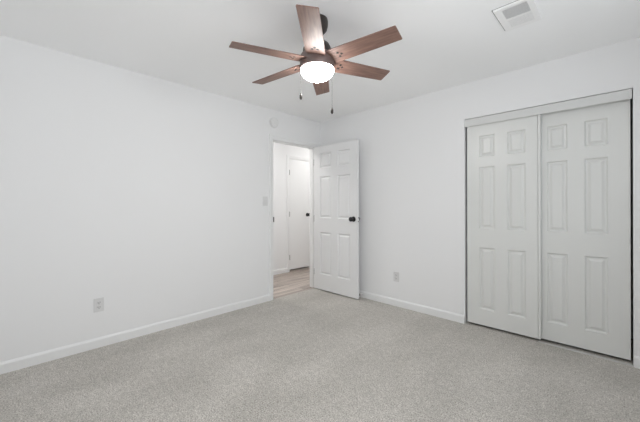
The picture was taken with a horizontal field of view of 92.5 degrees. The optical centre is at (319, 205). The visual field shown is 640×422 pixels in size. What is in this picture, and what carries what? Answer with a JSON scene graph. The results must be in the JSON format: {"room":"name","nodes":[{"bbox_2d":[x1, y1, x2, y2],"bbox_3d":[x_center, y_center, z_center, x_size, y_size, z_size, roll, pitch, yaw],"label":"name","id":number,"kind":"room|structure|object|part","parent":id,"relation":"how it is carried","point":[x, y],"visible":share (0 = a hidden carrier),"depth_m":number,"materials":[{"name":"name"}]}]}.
{"room":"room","nodes":[
{"label":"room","id":0,"kind":"room"},
{"bbox_2d":[0,35,320,361],"bbox_3d":[-0.415,-0.013,4.212,0.120,2.440,6.570,0,0,44],"label":"wall","id":1,"kind":"structure","parent":0,"point":[143,194],"depth_m":2.71,"materials":[{"name":"white paint"}]},
{"bbox_2d":[94,297,103,312],"bbox_3d":[-1.888,0.849,2.618,0.009,0.116,0.072,0,0,44],"label":"wall outlet","id":2,"kind":"object","parent":1,"relation":"attached to","point":[98,302],"visible":1,"depth_m":2.61,"materials":[{"name":"white plastic"}]},
{"bbox_2d":[0,294,269,374],"bbox_3d":[-1.282,1.168,3.231,0.013,0.083,3.711,0,0,44],"label":"baseboard","id":3,"kind":"structure","parent":1,"relation":"attached to","point":[53,354],"depth_m":2.70,"materials":[{"name":"white paint"}]},
{"bbox_2d":[263,197,267,205],"bbox_3d":[-0.683,-0.054,3.841,0.018,0.116,0.072,0,0,44],"label":"light switch","id":4,"kind":"object","parent":1,"relation":"attached to","point":[265,199],"visible":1,"depth_m":3.84,"materials":[{"name":"white plastic"}]},
{"bbox_2d":[269,117,278,127],"bbox_3d":[-0.582,-1.067,3.929,0.042,0.132,0.132,0,0,44],"label":"smoke detector","id":5,"kind":"object","parent":1,"relation":"attached to","point":[273,121],"visible":1,"depth_m":3.91,"materials":[{"name":"white plastic"}]},
{"bbox_2d":[269,134,318,300],"bbox_3d":[-0.377,0.149,4.249,0.158,2.115,0.887,0,0,44],"label":"door frame","id":6,"kind":"structure","parent":1,"relation":"attached to","point":[271,136],"depth_m":4.15,"materials":[{"name":"white paint"}]},
{"bbox_2d":[314,139,359,298],"bbox_3d":[0.205,0.174,4.181,0.798,2.031,0.178,0,0,44],"label":"door","id":7,"kind":"structure","parent":1,"relation":"in","point":[336,166],"depth_m":4.14,"materials":[{"name":"white paint"}]},
{"bbox_3d":[0.406,0.175,3.910,0.070,0.070,0.072,0,0,44],"label":"knob","id":8,"kind":"part","parent":7,"relation":"part of","materials":[{"name":"black metal"}]},
{"bbox_2d":[273,142,308,269],"bbox_3d":[-0.766,-0.012,5.586,0.300,2.440,5.100,0,0,44],"label":"wall","id":9,"kind":"structure","parent":0,"point":[280,151],"depth_m":5.44,"materials":[{"name":"white paint"}]},
{"bbox_2d":[273,268,286,274],"bbox_3d":[-0.651,1.166,5.477,0.013,0.083,4.900,0,0,44],"label":"baseboard","id":10,"kind":"structure","parent":9,"relation":"attached to","point":[284,270],"depth_m":5.41,"materials":[{"name":"white paint"}]},
{"bbox_2d":[287,155,308,271],"bbox_3d":[-0.371,0.145,5.761,0.018,2.123,0.639,0,0,44],"label":"door frame","id":11,"kind":"structure","parent":9,"relation":"attached to","point":[288,156],"depth_m":5.55,"materials":[{"name":"white paint"}]},
{"bbox_2d":[289,159,309,269],"bbox_3d":[-0.371,0.160,5.754,0.106,2.021,0.516,0,0,44],"label":"door","id":12,"kind":"structure","parent":9,"relation":"in","point":[299,215],"depth_m":5.76,"materials":[{"name":"white paint"}]},
{"bbox_2d":[0,267,639,421],"bbox_3d":[0.446,1.255,3.370,5.130,0.100,6.570,0,0,44],"label":"floor","id":13,"kind":"structure","parent":0,"point":[315,354],"depth_m":2.19,"materials":[{"name":"carpet"}]},
{"bbox_2d":[538,341,632,365],"bbox_3d":[2.135,1.198,2.498,0.584,0.006,0.028,0,0,44],"label":"closet track","id":14,"kind":"object","parent":13,"relation":"on","point":[605,358],"visible":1,"depth_m":2.46,"materials":[{"name":"silver metal"}]},
{"bbox_2d":[0,0,639,122],"bbox_3d":[0.440,-1.285,3.370,5.130,0.100,6.570,0,0,44],"label":"ceiling","id":15,"kind":"structure","parent":0,"point":[444,44],"depth_m":2.24,"materials":[{"name":"white paint"}]},
{"bbox_2d":[229,4,401,113],"bbox_3d":[-0.019,-0.913,2.040,1.124,0.642,1.092,0,0,44],"label":"ceiling fan","id":16,"kind":"object","parent":15,"relation":"hanging from","point":[318,60],"visible":1,"depth_m":1.93,"materials":[{"name":"brown wood"}]},
{"bbox_3d":[-0.317,-0.950,1.897,0.462,0.006,0.128,-1,11,-26],"label":"blade","id":17,"kind":"part","parent":16,"relation":"part of","materials":[{"name":"brown wood"}]},
{"bbox_3d":[-0.292,-0.946,2.227,0.462,0.006,0.128,-2,11,34],"label":"blade","id":18,"kind":"part","parent":16,"relation":"part of","materials":[{"name":"brown wood"}]},
{"bbox_3d":[-0.044,-0.959,1.710,0.128,0.006,0.462,10,0,4],"label":"blade","id":19,"kind":"part","parent":16,"relation":"part of","materials":[{"name":"brown wood"}]},
{"bbox_3d":[-0.019,-1.050,2.040,0.196,0.105,0.196,0,0,44],"label":"motor","id":20,"kind":"part","parent":16,"relation":"part of","materials":[{"name":"brown metal"}]},
{"bbox_3d":[0.006,-0.953,2.370,0.128,0.006,0.462,-14,-2,4],"label":"blade","id":21,"kind":"part","parent":16,"relation":"part of","materials":[{"name":"brown wood"}]},
{"bbox_3d":[0.279,-0.963,2.183,0.462,0.006,0.128,-1,-13,-26],"label":"blade","id":22,"kind":"part","parent":16,"relation":"part of","materials":[{"name":"brown wood"}]},
{"bbox_3d":[0.254,-0.966,1.853,0.462,0.006,0.128,-2,-13,34],"label":"blade","id":23,"kind":"part","parent":16,"relation":"part of","materials":[{"name":"brown wood"}]},
{"bbox_2d":[492,0,542,31],"bbox_3d":[1.278,-1.230,1.983,0.218,0.015,0.320,0,0,44],"label":"ceiling vent","id":24,"kind":"object","parent":15,"relation":"in","point":[519,13],"visible":1,"depth_m":1.97,"materials":[{"name":"white paint"}]},
{"bbox_2d":[320,37,639,363],"bbox_3d":[1.375,-0.017,3.304,3.707,2.440,0.120,0,0,44],"label":"wall","id":25,"kind":"structure","parent":0,"point":[413,151],"depth_m":3.34,"materials":[{"name":"white paint"}]},
{"bbox_2d":[393,272,398,281],"bbox_3d":[0.912,0.854,3.670,0.072,0.116,0.009,0,0,44],"label":"wall outlet","id":26,"kind":"object","parent":25,"relation":"attached to","point":[395,274],"visible":1,"depth_m":3.67,"materials":[{"name":"white plastic"}]},
{"bbox_2d":[359,290,639,368],"bbox_3d":[1.288,1.161,3.299,3.561,0.083,0.013,0,0,44],"label":"baseboard","id":27,"kind":"structure","parent":25,"relation":"attached to","point":[444,314],"depth_m":3.44,"materials":[{"name":"white paint"}]},
{"bbox_2d":[467,114,541,339],"bbox_3d":[1.728,0.167,2.915,0.613,2.021,0.035,0,0,44],"label":"door","id":28,"kind":"structure","parent":25,"relation":"in","point":[504,157],"depth_m":2.88,"materials":[{"name":"white paint"}]},
{"bbox_2d":[465,89,631,126],"bbox_3d":[1.931,-0.833,2.735,1.193,0.073,0.099,0,0,44],"label":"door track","id":29,"kind":"structure","parent":25,"relation":"attached to","point":[624,94],"depth_m":2.60,"materials":[{"name":"white paint"}]},
{"bbox_2d":[541,99,630,359],"bbox_3d":[2.147,0.166,2.559,0.626,2.021,0.032,0,0,44],"label":"door","id":30,"kind":"structure","parent":25,"relation":"in","point":[586,218],"depth_m":2.52,"materials":[{"name":"white paint"}]},
{"bbox_2d":[630,92,632,338],"bbox_3d":[2.280,-0.020,2.941,1.906,2.440,0.630,0,0,44],"label":"door frame","id":31,"kind":"structure","parent":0,"point":[631,100],"depth_m":2.76,"materials":[{"name":"white paint"}]}
]}

